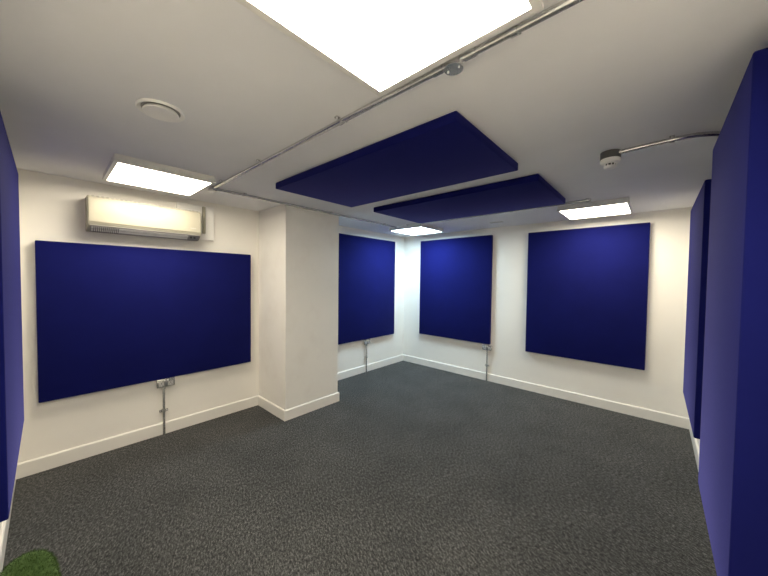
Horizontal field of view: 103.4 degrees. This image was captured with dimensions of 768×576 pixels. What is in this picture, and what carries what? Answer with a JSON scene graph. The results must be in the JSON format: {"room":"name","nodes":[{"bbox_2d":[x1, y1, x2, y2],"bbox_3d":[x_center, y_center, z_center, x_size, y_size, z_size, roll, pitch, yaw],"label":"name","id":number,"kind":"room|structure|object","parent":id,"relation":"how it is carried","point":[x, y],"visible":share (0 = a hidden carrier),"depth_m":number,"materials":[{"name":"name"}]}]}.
{"room":"studio","nodes":[
{"label":"studio","id":0,"kind":"room"},
{"bbox_2d":[17,168,404,462],"bbox_3d":[-1.281,0.249,4.153,0.120,2.400,4.845,2,2,42],"label":"wall","id":1,"kind":"structure","parent":0,"point":[51,207],"depth_m":2.81,"materials":[{"name":"paint"}]},
{"bbox_2d":[35,240,250,402],"bbox_3d":[-2.176,0.257,3.022,0.056,1.285,1.688,2,2,42],"label":"acoustic panel","id":2,"kind":"object","parent":1,"relation":"attached to","point":[109,316],"visible":1,"depth_m":2.81,"materials":[{"name":"blue fabric"}]},
{"bbox_2d":[85,195,213,240],"bbox_3d":[-2.145,-0.673,2.903,0.214,0.392,1.008,2,2,42],"label":"air conditioner","id":3,"kind":"object","parent":1,"relation":"attached to","point":[189,222],"visible":1,"depth_m":2.77,"materials":[{"name":"white plastic"}]},
{"bbox_2d":[90,224,198,240],"bbox_3d":[-2.164,-0.503,2.804,0.072,0.052,0.797,2,2,42],"label":"outlet","id":4,"kind":"object","parent":3,"relation":"attached to","point":[104,228],"depth_m":2.76,"materials":[{"name":"grey plastic"}]},
{"bbox_2d":[92,195,198,212],"bbox_3d":[-2.185,-0.764,2.821,0.139,0.018,0.778,2,2,42],"label":"panel","id":5,"kind":"object","parent":3,"relation":"attached to","point":[106,199],"depth_m":2.73,"materials":[{"name":"white plastic"}]},
{"bbox_2d":[159,387,167,434],"bbox_3d":[-2.210,1.227,3.044,0.057,0.489,0.050,0,2,-7],"label":"conduit","id":6,"kind":"object","parent":1,"relation":"attached to","point":[163,410],"visible":1,"depth_m":3.03,"materials":[{"name":"metal"}]},
{"bbox_2d":[156,377,174,387],"bbox_3d":[-2.192,0.945,3.045,0.050,0.082,0.150,2,2,42],"label":"power socket","id":7,"kind":"object","parent":1,"relation":"attached to","point":[170,381],"visible":0.96,"depth_m":3.03,"materials":[{"name":"metal"}]},
{"bbox_2d":[16,354,402,478],"bbox_3d":[-1.245,1.391,4.142,0.016,0.117,4.813,2,2,42],"label":"baseboard","id":8,"kind":"structure","parent":1,"relation":"attached to","point":[33,466],"depth_m":2.91,"materials":[{"name":"white wood"}]},
{"bbox_2d":[364,344,367,371],"bbox_3d":[-0.306,1.188,5.157,0.057,0.487,0.050,0,2,-7],"label":"conduit","id":9,"kind":"object","parent":1,"relation":"attached to","point":[366,357],"visible":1,"depth_m":5.14,"materials":[{"name":"metal"}]},
{"bbox_2d":[338,233,394,344],"bbox_3d":[-0.266,0.009,5.132,0.056,1.703,1.335,2,2,42],"label":"acoustic panel","id":10,"kind":"object","parent":1,"relation":"attached to","point":[366,272],"visible":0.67,"depth_m":5.04,"materials":[{"name":"blue fabric"}]},
{"bbox_2d":[363,339,370,344],"bbox_3d":[-0.294,0.907,5.151,0.050,0.082,0.150,2,2,42],"label":"power socket","id":11,"kind":"object","parent":1,"relation":"attached to","point":[366,341],"visible":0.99,"depth_m":5.13,"materials":[{"name":"metal"}]},
{"bbox_2d":[259,204,338,409],"bbox_3d":[-1.069,0.262,3.828,0.630,2.400,0.745,2,2,42],"label":"wall pillar","id":12,"kind":"structure","parent":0,"point":[299,247],"depth_m":3.56,"materials":[{"name":"paint"}]},
{"bbox_2d":[258,392,338,420],"bbox_3d":[-1.077,1.402,3.857,0.646,0.117,0.777,2,2,42],"label":"baseboard","id":13,"kind":"structure","parent":12,"relation":"attached to","point":[291,413],"depth_m":3.58,"materials":[{"name":"white wood"}]},
{"bbox_2d":[3,361,716,575],"bbox_3d":[0.226,1.559,2.820,4.220,0.100,5.085,2,2,42],"label":"floor","id":14,"kind":"structure","parent":0,"point":[415,469],"depth_m":2.24,"materials":[{"name":"carpet"}]},
{"bbox_2d":[0,548,61,575],"bbox_3d":[-1.430,1.358,1.210,0.669,0.356,0.229,2,2,42],"label":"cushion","id":15,"kind":"object","parent":14,"relation":"on","point":[40,562],"visible":1,"depth_m":1.31,"materials":[{"name":"green fabric"}]},
{"bbox_2d":[0,0,767,236],"bbox_3d":[0.257,-0.940,2.744,4.220,0.100,5.085,2,2,42],"label":"ceiling","id":16,"kind":"structure","parent":0,"point":[592,78],"depth_m":1.34,"materials":[{"name":"paint"}]},
{"bbox_2d":[102,153,215,196],"bbox_3d":[-1.804,-0.880,2.439,0.624,0.053,0.624,2,2,42],"label":"ceiling light","id":17,"kind":"object","parent":16,"relation":"attached to","point":[122,169],"visible":1,"depth_m":2.35,"materials":[{"name":"white plastic"}]},
{"bbox_2d":[107,163,210,194],"bbox_3d":[-1.804,-0.860,2.439,0.574,0.008,0.574,2,2,42],"label":"diffuser","id":18,"kind":"object","parent":17,"relation":"attached to","point":[122,173],"depth_m":2.39,"materials":[{"name":"white plastic"}]},
{"bbox_2d":[135,98,184,121],"bbox_3d":[-1.088,-0.859,1.481,0.198,0.019,0.198,2,2,42],"label":"ceiling vent","id":19,"kind":"object","parent":16,"relation":"in","point":[157,109],"visible":1,"depth_m":1.46,"materials":[{"name":"white plastic"}]},
{"bbox_2d":[208,186,396,227],"bbox_3d":[-0.689,-0.908,3.671,0.071,0.044,2.615,2,2,42],"label":"conduit","id":20,"kind":"object","parent":16,"relation":"attached to","point":[210,188],"visible":0.96,"depth_m":3.28,"materials":[{"name":"metal"}]},
{"bbox_2d":[235,0,543,96],"bbox_3d":[0.005,-0.809,0.823,0.624,0.053,0.624,2,2,42],"label":"ceiling light","id":21,"kind":"object","parent":16,"relation":"attached to","point":[381,45],"visible":1,"depth_m":0.92,"materials":[{"name":"white plastic"}]},
{"bbox_2d":[276,111,517,206],"bbox_3d":[-0.001,-0.850,2.333,1.708,0.053,0.865,2,2,42],"label":"acoustic panel","id":22,"kind":"object","parent":16,"relation":"attached to","point":[446,150],"visible":1,"depth_m":2.04,"materials":[{"name":"blue fabric"}]},
{"bbox_2d":[212,0,583,188],"bbox_3d":[-0.299,-0.841,1.608,3.280,0.044,0.071,2,2,42],"label":"conduit","id":23,"kind":"object","parent":16,"relation":"attached to","point":[454,66],"visible":0.95,"depth_m":1.13,"materials":[{"name":"metal"}]},
{"bbox_2d":[389,224,443,234],"bbox_3d":[0.515,-0.923,4.811,0.624,0.053,0.624,2,2,42],"label":"ceiling light","id":24,"kind":"object","parent":16,"relation":"attached to","point":[419,229],"visible":0.98,"depth_m":4.72,"materials":[{"name":"white plastic"}]},
{"bbox_2d":[395,227,439,234],"bbox_3d":[0.515,-0.903,4.811,0.574,0.008,0.574,2,2,42],"label":"diffuser","id":25,"kind":"object","parent":24,"relation":"attached to","point":[404,230],"depth_m":4.74,"materials":[{"name":"white plastic"}]},
{"bbox_2d":[374,174,565,222],"bbox_3d":[0.824,-0.866,3.194,1.725,0.053,0.910,2,2,42],"label":"acoustic panel","id":26,"kind":"object","parent":16,"relation":"attached to","point":[531,191],"visible":1,"depth_m":2.94,"materials":[{"name":"blue fabric"}]},
{"bbox_2d":[406,198,590,225],"bbox_3d":[1.175,-0.889,3.705,2.260,0.028,0.071,2,2,42],"label":"conduit","id":27,"kind":"object","parent":16,"relation":"attached to","point":[586,199],"visible":0.62,"depth_m":3.35,"materials":[{"name":"metal"}]},
{"bbox_2d":[556,197,633,219],"bbox_3d":[2.317,-0.856,3.323,0.624,0.053,0.624,2,2,42],"label":"ceiling light","id":28,"kind":"object","parent":16,"relation":"attached to","point":[619,206],"visible":1,"depth_m":3.22,"materials":[{"name":"white plastic"}]},
{"bbox_2d":[560,203,630,218],"bbox_3d":[2.316,-0.836,3.324,0.574,0.008,0.574,2,2,42],"label":"diffuser","id":29,"kind":"object","parent":28,"relation":"attached to","point":[591,210],"depth_m":3.25,"materials":[{"name":"white plastic"}]},
{"bbox_2d":[600,149,620,169],"bbox_3d":[1.420,-0.798,1.904,0.106,0.104,0.106,2,2,42],"label":"smoke detector","id":30,"kind":"object","parent":16,"relation":"attached to","point":[609,159],"visible":1,"depth_m":1.87,"materials":[{"name":"grey plastic"}]},
{"bbox_2d":[619,131,719,153],"bbox_3d":[1.648,-0.823,1.690,0.543,0.028,0.120,2,2,29],"label":"conduit","id":31,"kind":"object","parent":16,"relation":"attached to","point":[672,138],"visible":0.84,"depth_m":1.68,"materials":[{"name":"metal"}]},
{"bbox_2d":[403,207,691,417],"bbox_3d":[1.903,0.274,4.626,4.220,2.400,0.120,2,2,42],"label":"wall","id":32,"kind":"structure","parent":0,"point":[658,387],"depth_m":4.01,"materials":[{"name":"paint"}]},
{"bbox_2d":[419,235,492,343],"bbox_3d":[1.171,0.011,5.157,1.331,1.700,0.056,2,2,42],"label":"acoustic panel","id":33,"kind":"object","parent":32,"relation":"attached to","point":[456,273],"visible":1,"depth_m":5.07,"materials":[{"name":"blue fabric"}]},
{"bbox_2d":[482,344,491,350],"bbox_3d":[1.627,0.936,4.774,0.150,0.082,0.050,2,2,42],"label":"power socket","id":34,"kind":"object","parent":32,"relation":"attached to","point":[484,346],"visible":1,"depth_m":4.76,"materials":[{"name":"metal"}]},
{"bbox_2d":[485,350,488,380],"bbox_3d":[1.626,1.220,4.785,0.050,0.493,0.057,0,2,-7],"label":"conduit","id":35,"kind":"object","parent":32,"relation":"attached to","point":[486,364],"visible":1,"depth_m":4.77,"materials":[{"name":"metal"}]},
{"bbox_2d":[403,354,689,428],"bbox_3d":[1.844,1.415,4.610,3.980,0.117,0.016,2,2,42],"label":"baseboard","id":36,"kind":"structure","parent":32,"relation":"attached to","point":[679,421],"depth_m":4.06,"materials":[{"name":"white wood"}]},
{"bbox_2d":[525,222,649,369],"bbox_3d":[2.543,0.082,3.922,1.305,1.698,0.056,2,2,42],"label":"acoustic panel","id":37,"kind":"object","parent":32,"relation":"attached to","point":[587,288],"visible":1,"depth_m":3.83,"materials":[{"name":"blue fabric"}]},
{"bbox_3d":[1.765,0.369,1.411,0.120,2.400,4.845,2,2,42],"label":"wall","id":38,"kind":"structure","parent":0,"visible":0},
{"bbox_2d":[689,421,698,471],"bbox_3d":[1.700,1.507,1.491,0.016,0.117,4.813,2,2,42],"label":"baseboard","id":39,"kind":"structure","parent":38,"relation":"attached to","point":[694,440],"depth_m":2.79,"materials":[{"name":"white wood"}]},
{"bbox_2d":[683,179,710,438],"bbox_3d":[2.458,0.140,2.347,0.108,1.680,1.120,2,2,42],"label":"acoustic panel","id":40,"kind":"object","parent":38,"relation":"attached to","point":[700,211],"visible":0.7,"depth_m":2.07,"materials":[{"name":"blue fabric"}]},
{"bbox_2d":[698,47,767,575],"bbox_3d":[1.516,0.179,1.304,0.110,1.870,0.950,2,2,42],"label":"acoustic panel","id":41,"kind":"object","parent":38,"relation":"attached to","point":[733,452],"visible":1,"depth_m":1.00,"materials":[{"name":"blue fabric"}]},
{"bbox_3d":[-1.420,0.344,0.938,4.220,2.400,0.120,2,2,42],"label":"wall","id":42,"kind":"structure","parent":0,"visible":0},
{"bbox_2d":[0,475,15,570],"bbox_3d":[-1.388,1.483,1.023,3.980,0.117,0.016,2,2,42],"label":"baseboard","id":43,"kind":"structure","parent":42,"relation":"attached to","point":[5,524],"depth_m":1.75,"materials":[{"name":"white wood"}]},
{"bbox_2d":[0,111,23,521],"bbox_3d":[-2.099,0.094,1.679,1.315,1.750,0.071,2,2,42],"label":"acoustic panel","id":44,"kind":"object","parent":42,"relation":"attached to","point":[11,350],"visible":1,"depth_m":1.45,"materials":[{"name":"blue fabric"}]}
]}

